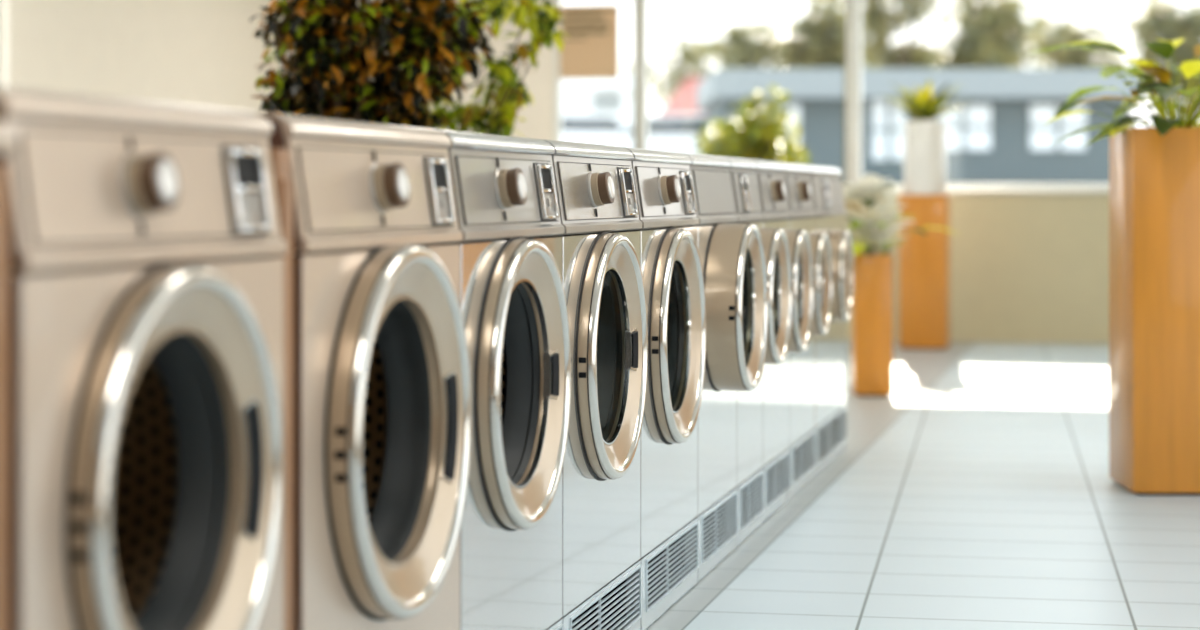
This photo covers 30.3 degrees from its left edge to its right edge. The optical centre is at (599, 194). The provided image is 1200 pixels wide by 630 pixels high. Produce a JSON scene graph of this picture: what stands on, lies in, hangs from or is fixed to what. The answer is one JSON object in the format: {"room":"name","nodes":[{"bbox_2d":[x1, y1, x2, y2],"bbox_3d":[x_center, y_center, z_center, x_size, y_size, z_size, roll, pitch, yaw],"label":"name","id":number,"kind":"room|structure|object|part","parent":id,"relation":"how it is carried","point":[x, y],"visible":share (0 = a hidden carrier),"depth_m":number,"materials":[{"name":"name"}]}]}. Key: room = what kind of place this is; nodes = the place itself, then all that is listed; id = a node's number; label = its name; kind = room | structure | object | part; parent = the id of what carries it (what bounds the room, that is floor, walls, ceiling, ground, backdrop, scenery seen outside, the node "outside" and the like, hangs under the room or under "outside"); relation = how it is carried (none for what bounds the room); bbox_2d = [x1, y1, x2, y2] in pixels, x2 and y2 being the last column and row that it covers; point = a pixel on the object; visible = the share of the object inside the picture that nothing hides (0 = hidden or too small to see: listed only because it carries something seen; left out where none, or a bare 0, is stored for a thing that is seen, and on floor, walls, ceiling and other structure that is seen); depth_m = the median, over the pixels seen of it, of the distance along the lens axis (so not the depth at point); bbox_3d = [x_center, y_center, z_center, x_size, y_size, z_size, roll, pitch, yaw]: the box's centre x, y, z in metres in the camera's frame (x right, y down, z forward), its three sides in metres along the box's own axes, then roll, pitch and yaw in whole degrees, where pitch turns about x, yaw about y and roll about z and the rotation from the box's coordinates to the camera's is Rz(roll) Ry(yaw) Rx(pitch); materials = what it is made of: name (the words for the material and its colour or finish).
{"room":"laundry","nodes":[
{"label":"laundry","id":0,"kind":"room"},
{"bbox_2d":[0,0,299,112],"bbox_3d":[-4.139,-0.395,7.458,0.200,2.750,17.800,0,0,13],"label":"wall","id":1,"kind":"structure","parent":0,"point":[203,53],"depth_m":13.03,"materials":[{"name":"beige paint"}]},
{"bbox_2d":[352,0,1108,342],"bbox_3d":[1.835,-0.395,15.084,7.900,2.750,0.200,0,0,13],"label":"wall","id":2,"kind":"structure","parent":0,"point":[1025,267],"depth_m":14.77,"materials":[{"name":"beige paint"}]},
{"bbox_2d":[554,0,640,148],"bbox_3d":[-0.012,-0.730,15.482,0.623,1.380,0.120,0,0,13],"label":"window","id":3,"kind":"structure","parent":2,"relation":"in","point":[636,3],"depth_m":15.38,"materials":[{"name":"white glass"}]},
{"bbox_2d":[560,4,618,79],"bbox_3d":[-0.075,-1.070,15.491,0.423,0.520,0.006,0,0,13],"label":"poster","id":4,"kind":"object","parent":3,"relation":"attached to","point":[591,51],"visible":0.99,"depth_m":15.49,"materials":[{"name":"beige paper"}]},
{"bbox_2d":[641,0,845,187],"bbox_3d":[1.003,-0.730,15.241,1.464,1.380,0.120,0,0,13],"label":"window","id":5,"kind":"structure","parent":2,"relation":"in","point":[644,3],"depth_m":15.38,"materials":[{"name":"white metal"}]},
{"bbox_2d":[846,0,861,188],"bbox_3d":[1.730,-0.730,15.068,0.090,1.380,0.160,0,0,13],"label":"trim","id":6,"kind":"structure","parent":2,"relation":"attached to","point":[853,7],"depth_m":14.99,"materials":[{"name":"white paint"}]},
{"bbox_2d":[876,189,1108,193],"bbox_3d":[2.560,-0.025,14.892,5.900,0.030,0.240,0,0,13],"label":"trim","id":7,"kind":"structure","parent":2,"relation":"attached to","point":[949,191],"depth_m":14.72,"materials":[{"name":"white paint"}]},
{"bbox_2d":[894,184,1108,188],"bbox_3d":[3.573,-0.730,14.641,3.814,1.380,0.080,0,0,13],"label":"window","id":8,"kind":"structure","parent":2,"relation":"in","point":[949,186],"depth_m":14.77,"materials":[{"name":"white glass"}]},
{"bbox_2d":[646,340,1199,629],"bbox_3d":[-0.198,1.040,6.522,7.900,0.120,17.800,0,0,13],"label":"floor","id":9,"kind":"structure","parent":0,"point":[979,493],"depth_m":6.55,"materials":[{"name":"tile"}]},
{"bbox_2d":[0,122,18,629],"bbox_3d":[-0.990,0.455,1.892,0.740,1.050,0.704,0,0,13],"label":"washing machine","id":10,"kind":"object","parent":9,"relation":"on","point":[9,132],"visible":1,"depth_m":2.14,"materials":[{"name":"silver metal"}]},
{"bbox_3d":[-0.620,0.430,1.983,0.018,0.920,0.340,0,0,13],"label":"door","id":11,"kind":"part","parent":10,"relation":"part of","materials":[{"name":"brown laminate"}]},
{"bbox_2d":[0,122,18,153],"bbox_3d":[-0.997,-0.055,1.894,0.725,0.030,0.704,0,0,13],"label":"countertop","id":12,"kind":"structure","parent":10,"relation":"on","point":[9,132],"depth_m":2.13,"materials":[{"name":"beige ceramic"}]},
{"bbox_2d":[0,87,286,629],"bbox_3d":[-0.826,0.435,2.583,0.780,1.089,0.700,0,0,13],"label":"washing machine","id":13,"kind":"object","parent":9,"relation":"on","point":[146,307],"visible":1,"depth_m":2.49,"materials":[{"name":"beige metal"}]},
{"bbox_3d":[-0.713,-0.015,2.202,0.296,0.180,0.004,0,0,13],"label":"trim","id":14,"kind":"part","parent":13,"relation":"part of","materials":[{"name":"metal"}]},
{"bbox_3d":[-0.473,0.333,2.499,0.022,0.508,0.508,0,0,13],"label":"door","id":15,"kind":"part","parent":13,"relation":"part of","materials":[{"name":"silver metal"}]},
{"bbox_3d":[-0.508,-0.010,2.432,0.005,0.072,0.072,-8,-2,13],"label":"knob","id":16,"kind":"part","parent":13,"relation":"part of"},
{"bbox_3d":[-0.852,-0.093,2.592,0.725,0.032,0.688,0,0,13],"label":"lid","id":17,"kind":"part","parent":13,"relation":"part of","materials":[{"name":"metal"}]},
{"bbox_3d":[-0.628,0.001,2.539,0.304,0.153,0.686,0,0,13],"label":"control panel","id":18,"kind":"part","parent":13,"relation":"part of","materials":[{"name":"metal"}]},
{"bbox_3d":[-0.498,-0.007,2.508,0.028,0.111,0.638,0,0,13],"label":"plate","id":19,"kind":"part","parent":13,"relation":"part of","materials":[{"name":"metal"}]},
{"bbox_3d":[-0.472,0.333,2.499,0.034,0.458,0.458,0,0,13],"label":"door","id":20,"kind":"part","parent":13,"relation":"part of","materials":[{"name":"silver metal"}]},
{"bbox_3d":[-0.424,0.333,2.685,0.022,0.162,0.035,0,0,13],"label":"handle","id":21,"kind":"part","parent":13,"relation":"part of","materials":[{"name":"black plastic"}]},
{"bbox_2d":[262,148,292,629],"bbox_3d":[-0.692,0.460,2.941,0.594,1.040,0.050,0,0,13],"label":"washing machine","id":22,"kind":"object","parent":9,"relation":"on","point":[280,158],"visible":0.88,"depth_m":2.87,"materials":[{"name":"silver metal"}]},
{"bbox_2d":[256,112,471,629],"bbox_3d":[-0.645,0.435,3.328,0.788,1.089,0.712,0,0,13],"label":"washing machine","id":23,"kind":"object","parent":9,"relation":"on","point":[382,390],"visible":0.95,"depth_m":3.19,"materials":[{"name":"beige metal"}]},
{"bbox_3d":[-0.537,-0.015,2.942,0.296,0.180,0.004,0,0,13],"label":"trim","id":24,"kind":"part","parent":23,"relation":"part of","materials":[{"name":"silver metal"}]},
{"bbox_3d":[-0.674,-0.093,3.338,0.725,0.032,0.701,0,0,13],"label":"lid","id":25,"kind":"part","parent":23,"relation":"part of","materials":[{"name":"metal"}]},
{"bbox_3d":[-0.292,0.344,3.244,0.030,0.545,0.545,0,0,13],"label":"door","id":26,"kind":"part","parent":23,"relation":"part of","materials":[{"name":"silver metal"}]},
{"bbox_3d":[-0.451,0.001,3.285,0.304,0.153,0.699,0,0,13],"label":"control panel","id":27,"kind":"part","parent":23,"relation":"part of","materials":[{"name":"metal"}]},
{"bbox_3d":[-0.320,-0.010,3.221,0.005,0.072,0.072,-8,-2,13],"label":"knob","id":28,"kind":"part","parent":23,"relation":"part of","materials":[{"name":"beige plastic"}]},
{"bbox_3d":[-0.321,-0.007,3.254,0.028,0.111,0.651,0,0,13],"label":"plate","id":29,"kind":"part","parent":23,"relation":"part of","materials":[{"name":"beige metal"}]},
{"bbox_3d":[-0.291,0.344,3.244,0.042,0.491,0.491,0,0,13],"label":"door","id":30,"kind":"part","parent":23,"relation":"part of","materials":[{"name":"silver metal"}]},
{"bbox_3d":[-0.237,0.361,3.441,0.022,0.162,0.042,0,0,13],"label":"handle","id":31,"kind":"part","parent":23,"relation":"part of","materials":[{"name":"black plastic"}]},
{"bbox_2d":[249,0,495,128],"bbox_3d":[-0.760,0.026,7.392,0.826,1.908,0.627,0,0,13],"label":"plant","id":32,"kind":"object","parent":9,"relation":"on","point":[333,79],"visible":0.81,"depth_m":7.27,"materials":[{"name":"plant"}]},
{"bbox_2d":[422,0,569,136],"bbox_3d":[-0.428,0.105,7.965,0.623,1.750,0.496,0,0,-17],"label":"plant","id":33,"kind":"object","parent":9,"relation":"on","point":[510,95],"visible":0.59,"depth_m":7.89,"materials":[{"name":"plant"}]},
{"bbox_2d":[430,128,570,629],"bbox_3d":[-0.489,0.435,4.001,0.780,1.089,0.669,0,0,13],"label":"washing machine","id":34,"kind":"object","parent":9,"relation":"on","point":[513,304],"visible":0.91,"depth_m":3.91,"materials":[{"name":"metal"}]},
{"bbox_3d":[-0.515,-0.093,4.010,0.725,0.032,0.657,0,0,13],"label":"lid","id":35,"kind":"part","parent":34,"relation":"part of","materials":[{"name":"metal"}]},
{"bbox_3d":[-0.170,-0.010,3.853,0.005,0.072,0.072,-8,-2,13],"label":"knob","id":36,"kind":"part","parent":34,"relation":"part of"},
{"bbox_3d":[-0.137,0.333,3.917,0.022,0.512,0.512,0,0,13],"label":"door","id":37,"kind":"part","parent":34,"relation":"part of","materials":[{"name":"silver metal"}]},
{"bbox_3d":[-0.292,0.001,3.957,0.304,0.153,0.655,0,0,13],"label":"control panel","id":38,"kind":"part","parent":34,"relation":"part of","materials":[{"name":"silver metal"}]},
{"bbox_3d":[-0.161,-0.007,3.926,0.028,0.111,0.607,0,0,13],"label":"plate","id":39,"kind":"part","parent":34,"relation":"part of","materials":[{"name":"silver metal"}]},
{"bbox_3d":[-0.136,0.333,3.917,0.034,0.462,0.462,0,0,13],"label":"door","id":40,"kind":"part","parent":34,"relation":"part of","materials":[{"name":"silver metal"}]},
{"bbox_3d":[-0.508,0.892,4.006,0.740,0.168,0.661,0,0,13],"label":"kick panel","id":41,"kind":"part","parent":34,"relation":"part of","materials":[{"name":"silver metal"}]},
{"bbox_3d":[-0.089,0.333,4.099,0.022,0.079,0.027,0,0,13],"label":"handle","id":42,"kind":"part","parent":34,"relation":"part of","materials":[{"name":"black plastic"}]},
{"bbox_2d":[535,138,647,629],"bbox_3d":[-0.331,0.435,4.668,0.780,1.089,0.701,0,0,13],"label":"washing machine","id":43,"kind":"object","parent":9,"relation":"on","point":[602,279],"visible":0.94,"depth_m":4.54,"materials":[{"name":"metal"}]},
{"bbox_3d":[-0.356,-0.093,4.677,0.725,0.032,0.690,0,0,13],"label":"lid","id":44,"kind":"part","parent":43,"relation":"part of","materials":[{"name":"metal"}]},
{"bbox_3d":[-0.013,-0.010,4.517,0.005,0.072,0.072,-8,-2,13],"label":"knob","id":45,"kind":"part","parent":43,"relation":"part of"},
{"bbox_3d":[0.022,0.333,4.585,0.022,0.508,0.508,0,0,13],"label":"door","id":46,"kind":"part","parent":43,"relation":"part of","materials":[{"name":"silver metal"}]},
{"bbox_3d":[-0.133,0.001,4.624,0.304,0.153,0.688,0,0,13],"label":"control panel","id":47,"kind":"part","parent":43,"relation":"part of","materials":[{"name":"silver metal"}]},
{"bbox_3d":[-0.003,-0.007,4.593,0.028,0.111,0.640,0,0,13],"label":"plate","id":48,"kind":"part","parent":43,"relation":"part of","materials":[{"name":"silver metal"}]},
{"bbox_3d":[-0.350,0.892,4.673,0.740,0.168,0.694,0,0,13],"label":"kick panel","id":49,"kind":"part","parent":43,"relation":"part of","materials":[{"name":"silver metal"}]},
{"bbox_3d":[0.014,0.333,4.587,0.009,0.359,0.359,0,0,13],"label":"door glass","id":50,"kind":"part","parent":43,"relation":"part of","materials":[{"name":"black glass"}]},
{"bbox_3d":[0.023,0.333,4.584,0.034,0.458,0.458,0,0,13],"label":"door","id":51,"kind":"part","parent":43,"relation":"part of","materials":[{"name":"silver metal"}]},
{"bbox_3d":[0.069,0.333,4.764,0.022,0.079,0.026,0,0,13],"label":"handle","id":52,"kind":"part","parent":43,"relation":"part of","materials":[{"name":"black plastic"}]},
{"bbox_2d":[618,146,705,629],"bbox_3d":[-0.172,0.435,5.338,0.780,1.089,0.674,0,0,13],"label":"washing machine","id":53,"kind":"object","parent":9,"relation":"on","point":[671,266],"visible":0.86,"depth_m":5.21,"materials":[{"name":"metal"}]},
{"bbox_3d":[-0.197,-0.093,5.347,0.725,0.032,0.663,0,0,13],"label":"lid","id":54,"kind":"part","parent":53,"relation":"part of","materials":[{"name":"metal"}]},
{"bbox_3d":[0.147,-0.010,5.189,0.005,0.072,0.072,-8,-2,13],"label":"knob","id":55,"kind":"part","parent":53,"relation":"part of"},
{"bbox_3d":[0.026,0.001,5.294,0.304,0.153,0.661,0,0,13],"label":"control panel","id":56,"kind":"part","parent":53,"relation":"part of","materials":[{"name":"silver metal"}]},
{"bbox_3d":[0.181,0.334,5.254,0.022,0.508,0.508,0,0,13],"label":"door","id":57,"kind":"part","parent":53,"relation":"part of","materials":[{"name":"silver metal"}]},
{"bbox_3d":[0.156,-0.007,5.263,0.028,0.111,0.613,0,0,13],"label":"plate","id":58,"kind":"part","parent":53,"relation":"part of","materials":[{"name":"silver metal"}]},
{"bbox_3d":[-0.191,0.892,5.342,0.740,0.168,0.667,0,0,13],"label":"kick panel","id":59,"kind":"part","parent":53,"relation":"part of","materials":[{"name":"silver metal"}]},
{"bbox_3d":[0.173,0.334,5.256,0.009,0.359,0.359,0,0,13],"label":"door glass","id":60,"kind":"part","parent":53,"relation":"part of","materials":[{"name":"black glass"}]},
{"bbox_3d":[0.182,0.334,5.254,0.034,0.458,0.458,0,0,13],"label":"door","id":61,"kind":"part","parent":53,"relation":"part of","materials":[{"name":"silver metal"}]},
{"bbox_2d":[680,152,767,581],"bbox_3d":[0.002,0.435,5.939,0.840,1.089,0.575,0,0,13],"label":"washing machine","id":62,"kind":"object","parent":9,"relation":"on","point":[733,258],"visible":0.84,"depth_m":5.76,"materials":[{"name":"metal"}]},
{"bbox_3d":[-0.053,-0.093,5.955,0.725,0.032,0.564,0,0,13],"label":"lid","id":63,"kind":"part","parent":62,"relation":"part of","materials":[{"name":"metal"}]},
{"bbox_3d":[0.170,0.001,5.902,0.304,0.153,0.562,0,0,13],"label":"control panel","id":64,"kind":"part","parent":62,"relation":"part of","materials":[{"name":"silver metal"}]},
{"bbox_3d":[0.300,-0.007,5.871,0.028,0.111,0.514,0,0,13],"label":"plate","id":65,"kind":"part","parent":62,"relation":"part of","materials":[{"name":"metal"}]},
{"bbox_3d":[-0.046,0.892,5.951,0.740,0.168,0.568,0,0,13],"label":"kick panel","id":66,"kind":"part","parent":62,"relation":"part of","materials":[{"name":"grey metal"}]},
{"bbox_3d":[0.354,0.296,5.855,0.082,0.443,0.443,0,0,13],"label":"door","id":67,"kind":"part","parent":62,"relation":"part of","materials":[{"name":"silver metal"}]},
{"bbox_3d":[0.375,0.296,5.850,0.009,0.313,0.313,0,0,13],"label":"door glass","id":68,"kind":"part","parent":62,"relation":"part of","materials":[{"name":"glass"}]},
{"bbox_3d":[0.355,0.296,5.855,0.094,0.399,0.399,0,0,13],"label":"door","id":69,"kind":"part","parent":62,"relation":"part of","materials":[{"name":"silver metal"}]},
{"bbox_2d":[721,156,791,545],"bbox_3d":[0.118,0.435,6.440,0.834,1.089,0.452,0,0,13],"label":"washing machine","id":70,"kind":"object","parent":9,"relation":"on","point":[743,176],"visible":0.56,"depth_m":6.38,"materials":[{"name":"metal"}]},
{"bbox_3d":[0.066,-0.093,6.455,0.725,0.032,0.440,0,0,13],"label":"lid","id":71,"kind":"part","parent":70,"relation":"part of","materials":[{"name":"metal"}]},
{"bbox_3d":[0.289,0.001,6.402,0.304,0.153,0.438,0,0,13],"label":"control panel","id":72,"kind":"part","parent":70,"relation":"part of","materials":[{"name":"silver metal"}]},
{"bbox_3d":[0.419,-0.007,6.371,0.028,0.111,0.390,0,0,13],"label":"plate","id":73,"kind":"part","parent":70,"relation":"part of","materials":[{"name":"silver metal"}]},
{"bbox_3d":[0.072,0.892,6.451,0.740,0.168,0.444,0,0,13],"label":"kick panel","id":74,"kind":"part","parent":70,"relation":"part of","materials":[{"name":"grey metal"}]},
{"bbox_3d":[0.471,0.290,6.356,0.077,0.390,0.390,0,0,13],"label":"door","id":75,"kind":"part","parent":70,"relation":"part of","materials":[{"name":"silver metal"}]},
{"bbox_3d":[0.489,0.290,6.352,0.009,0.276,0.276,0,0,13],"label":"door glass","id":76,"kind":"part","parent":70,"relation":"part of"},
{"bbox_3d":[0.472,0.290,6.356,0.089,0.352,0.352,0,0,13],"label":"door","id":77,"kind":"part","parent":70,"relation":"part of","materials":[{"name":"silver metal"}]},
{"bbox_2d":[744,158,813,522],"bbox_3d":[0.231,0.435,6.925,0.830,1.089,0.544,0,0,13],"label":"washing machine","id":78,"kind":"object","parent":9,"relation":"on","point":[770,176],"visible":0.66,"depth_m":6.84,"materials":[{"name":"metal"}]},
{"bbox_3d":[0.181,-0.093,6.940,0.725,0.032,0.532,0,0,13],"label":"lid","id":79,"kind":"part","parent":78,"relation":"part of","materials":[{"name":"metal"}]},
{"bbox_3d":[0.528,-0.010,6.796,0.005,0.072,0.072,-8,-2,13],"label":"knob","id":80,"kind":"part","parent":78,"relation":"part of","materials":[{"name":"silver metal"}]},
{"bbox_3d":[0.404,0.001,6.887,0.304,0.153,0.530,0,0,13],"label":"control panel","id":81,"kind":"part","parent":78,"relation":"part of","materials":[{"name":"silver metal"}]},
{"bbox_3d":[0.534,-0.007,6.856,0.028,0.111,0.482,0,0,13],"label":"plate","id":82,"kind":"part","parent":78,"relation":"part of","materials":[{"name":"silver metal"}]},
{"bbox_3d":[0.187,0.892,6.935,0.740,0.168,0.536,0,0,13],"label":"kick panel","id":83,"kind":"part","parent":78,"relation":"part of","materials":[{"name":"grey metal"}]},
{"bbox_3d":[0.583,0.296,6.841,0.072,0.380,0.380,0,0,13],"label":"door","id":84,"kind":"part","parent":78,"relation":"part of","materials":[{"name":"silver metal"}]},
{"bbox_3d":[0.600,0.296,6.837,0.009,0.268,0.268,0,0,13],"label":"door glass","id":85,"kind":"part","parent":78,"relation":"part of","materials":[{"name":"black glass"}]},
{"bbox_3d":[0.584,0.296,6.841,0.084,0.343,0.343,0,0,13],"label":"door","id":86,"kind":"part","parent":78,"relation":"part of","materials":[{"name":"silver metal"}]},
{"bbox_2d":[775,161,832,497],"bbox_3d":[0.357,0.435,7.477,0.820,1.089,0.587,0,0,13],"label":"washing machine","id":87,"kind":"object","parent":9,"relation":"on","point":[796,176],"visible":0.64,"depth_m":7.37,"materials":[{"name":"metal"}]},
{"bbox_3d":[0.312,-0.093,7.490,0.725,0.032,0.576,0,0,13],"label":"lid","id":88,"kind":"part","parent":87,"relation":"part of","materials":[{"name":"metal"}]},
{"bbox_3d":[0.658,-0.010,7.342,0.005,0.072,0.072,-8,-2,13],"label":"knob","id":89,"kind":"part","parent":87,"relation":"part of","materials":[{"name":"silver metal"}]},
{"bbox_3d":[0.535,0.001,7.437,0.304,0.153,0.574,0,0,13],"label":"control panel","id":90,"kind":"part","parent":87,"relation":"part of","materials":[{"name":"silver metal"}]},
{"bbox_3d":[0.665,-0.007,7.407,0.028,0.111,0.526,0,0,13],"label":"plate","id":91,"kind":"part","parent":87,"relation":"part of","materials":[{"name":"silver metal"}]},
{"bbox_3d":[0.318,0.892,7.486,0.740,0.168,0.580,0,0,13],"label":"kick panel","id":92,"kind":"part","parent":87,"relation":"part of","materials":[{"name":"grey metal"}]},
{"bbox_3d":[0.709,0.297,7.393,0.062,0.341,0.341,0,0,13],"label":"door","id":93,"kind":"part","parent":87,"relation":"part of","materials":[{"name":"silver metal"}]},
{"bbox_3d":[0.721,0.297,7.390,0.009,0.241,0.241,0,0,13],"label":"door glass","id":94,"kind":"part","parent":87,"relation":"part of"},
{"bbox_3d":[0.710,0.297,7.393,0.074,0.308,0.308,0,0,13],"label":"door","id":95,"kind":"part","parent":87,"relation":"part of","materials":[{"name":"silver metal"}]},
{"bbox_2d":[804,164,853,475],"bbox_3d":[0.518,0.435,8.190,0.804,1.089,0.874,0,0,13],"label":"washing machine","id":96,"kind":"object","parent":9,"relation":"on","point":[825,181],"visible":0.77,"depth_m":8.06,"materials":[{"name":"metal"}]},
{"bbox_3d":[0.480,-0.093,8.202,0.725,0.032,0.863,0,0,13],"label":"lid","id":97,"kind":"part","parent":96,"relation":"part of","materials":[{"name":"metal"}]},
{"bbox_3d":[0.704,0.001,8.149,0.304,0.153,0.861,0,0,13],"label":"control panel","id":98,"kind":"part","parent":96,"relation":"part of","materials":[{"name":"silver metal"}]},
{"bbox_3d":[0.834,-0.007,8.118,0.028,0.111,0.813,0,0,13],"label":"plate","id":99,"kind":"part","parent":96,"relation":"part of","materials":[{"name":"silver metal"}]},
{"bbox_3d":[0.487,0.892,8.197,0.740,0.168,0.867,0,0,13],"label":"kick panel","id":100,"kind":"part","parent":96,"relation":"part of","materials":[{"name":"grey metal"}]},
{"bbox_3d":[0.871,0.295,8.106,0.047,0.335,0.335,0,0,13],"label":"door","id":101,"kind":"part","parent":96,"relation":"part of","materials":[{"name":"silver metal"}]},
{"bbox_3d":[0.872,0.295,8.106,0.059,0.302,0.302,0,0,13],"label":"door","id":102,"kind":"part","parent":96,"relation":"part of","materials":[{"name":"silver metal"}]},
{"bbox_2d":[851,254,892,395],"bbox_3d":[1.333,0.635,10.854,0.185,0.690,0.185,0,0,1],"label":"pedestal","id":103,"kind":"object","parent":9,"relation":"on","point":[872,307],"visible":0.85,"depth_m":10.76,"materials":[{"name":"orange wood"}]},
{"bbox_2d":[842,173,958,255],"bbox_3d":[1.305,0.115,10.855,0.684,0.445,0.759,0,0,-43],"label":"peace lily","id":104,"kind":"object","parent":103,"relation":"in","point":[870,184],"visible":0.81,"depth_m":10.79,"materials":[{"name":"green plant"}]},
{"bbox_2d":[899,195,949,349],"bbox_3d":[2.083,0.490,14.200,0.300,0.980,0.300,0,0,13],"label":"pedestal","id":105,"kind":"object","parent":9,"relation":"on","point":[924,261],"visible":1,"depth_m":14.06,"materials":[{"name":"orange wood"}]},
{"bbox_2d":[883,78,970,194],"bbox_3d":[2.103,-0.369,14.191,0.554,0.799,0.552,0,0,13],"label":"vase","id":106,"kind":"object","parent":105,"relation":"on","point":[924,137],"visible":0.94,"depth_m":14.09,"materials":[{"name":"white ceramic"}]},
{"bbox_2d":[1109,127,1199,494],"bbox_3d":[1.931,0.380,7.400,0.380,1.200,0.380,0,0,1],"label":"wooden planter","id":107,"kind":"object","parent":9,"relation":"on","point":[1154,178],"visible":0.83,"depth_m":7.21,"materials":[{"name":"orange wood"}]},
{"bbox_2d":[1024,38,1199,146],"bbox_3d":[1.938,-0.351,7.378,1.027,0.383,1.097,0,0,13],"label":"leafy plant","id":108,"kind":"object","parent":107,"relation":"in","point":[1162,123],"visible":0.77,"depth_m":7.33,"materials":[{"name":"green plant"}]},
{"label":"outside","id":109,"kind":"structure","parent":0,"visible":0},
{"bbox_2d":[1130,125,1153,127],"bbox_3d":[18.069,-1.770,80.632,120.000,5.700,134.750,0,0,13],"label":"ground","id":110,"kind":"structure","parent":109,"point":[1134,125],"depth_m":136.97,"materials":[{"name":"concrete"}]},
{"bbox_2d":[562,114,627,141],"bbox_3d":[-0.253,-1.302,56.000,4.400,1.450,1.840,0,0,0],"label":"car","id":111,"kind":"object","parent":110,"relation":"on","point":[575,127],"visible":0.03,"depth_m":55.13,"materials":[{"name":"white paint"}]},
{"bbox_2d":[562,75,632,124],"bbox_3d":[-0.210,-1.928,65.850,3.059,2.806,8.700,0,0,0],"label":"building","id":112,"kind":"structure","parent":110,"relation":"on","point":[579,96],"depth_m":62.00,"materials":[{"name":"white paint"}]},
{"bbox_2d":[576,114,705,153],"bbox_3d":[1.535,-1.073,50.000,4.400,1.450,1.840,0,0,0],"label":"car","id":113,"kind":"object","parent":110,"relation":"on","point":[672,133],"visible":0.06,"depth_m":49.16,"materials":[{"name":"white paint"}]},
{"bbox_2d":[619,30,718,108],"bbox_3d":[4.596,-5.556,112.114,7.084,5.455,6.247,0,0,13],"label":"tree","id":114,"kind":"object","parent":110,"relation":"on","point":[688,56],"visible":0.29,"depth_m":111.34,"materials":[{"name":"green plant"}]},
{"bbox_2d":[658,77,705,114],"bbox_3d":[2.905,-2.103,69.000,2.835,2.767,6.800,0,0,0],"label":"building","id":115,"kind":"structure","parent":110,"relation":"on","point":[683,101],"depth_m":65.60,"materials":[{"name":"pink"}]},
{"bbox_2d":[690,85,803,163],"bbox_3d":[1.242,0.024,19.520,1.155,1.972,1.174,0,0,13],"label":"plant","id":116,"kind":"object","parent":110,"relation":"on","point":[749,138],"visible":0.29,"depth_m":19.31,"materials":[{"name":"green plant"}]},
{"bbox_2d":[704,13,790,67],"bbox_3d":[7.194,-5.070,96.031,5.623,5.749,4.996,0,0,13],"label":"tree","id":117,"kind":"object","parent":110,"relation":"on","point":[752,45],"visible":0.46,"depth_m":95.94,"materials":[{"name":"green plant"}]},
{"bbox_2d":[777,119,810,164],"bbox_3d":[1.587,0.241,17.623,0.511,1.688,0.596,0,0,36],"label":"shrub","id":118,"kind":"object","parent":110,"relation":"on","point":[788,156],"visible":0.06,"depth_m":17.52,"materials":[{"name":"green plant"}]},
{"bbox_2d":[773,0,865,67],"bbox_3d":[7.838,-4.584,80.396,3.769,6.071,4.083,0,0,13],"label":"tree","id":119,"kind":"object","parent":110,"relation":"on","point":[814,42],"visible":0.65,"depth_m":79.51,"materials":[{"name":"green plant"}]},
{"bbox_2d":[840,0,952,67],"bbox_3d":[13.432,-6.437,100.387,5.379,8.029,4.520,0,0,13],"label":"tree","id":120,"kind":"object","parent":110,"relation":"on","point":[877,27],"visible":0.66,"depth_m":99.88,"materials":[{"name":"green plant"}]},
{"bbox_2d":[696,68,1147,183],"bbox_3d":[5.887,-0.968,42.850,7.768,2.579,6.700,0,0,0],"label":"building","id":121,"kind":"structure","parent":110,"relation":"on","point":[999,136],"depth_m":39.92,"materials":[{"name":"blue"}]},
{"bbox_2d":[928,0,1040,67],"bbox_3d":[14.545,-5.272,84.082,4.398,6.999,5.240,0,0,13],"label":"tree","id":122,"kind":"object","parent":110,"relation":"on","point":[991,38],"visible":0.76,"depth_m":83.17,"materials":[{"name":"green plant"}]},
{"bbox_2d":[1029,11,1137,103],"bbox_3d":[22.727,-5.634,104.059,6.124,5.922,5.886,0,0,13],"label":"tree","id":123,"kind":"object","parent":110,"relation":"on","point":[1061,58],"visible":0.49,"depth_m":103.18,"materials":[{"name":"green plant"}]},
{"bbox_2d":[1124,0,1199,118],"bbox_3d":[22.069,-4.775,83.986,4.353,5.867,4.133,0,0,13],"label":"tree","id":124,"kind":"object","parent":110,"relation":"on","point":[1169,24],"visible":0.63,"depth_m":83.49,"materials":[{"name":"green plant"}]}
]}

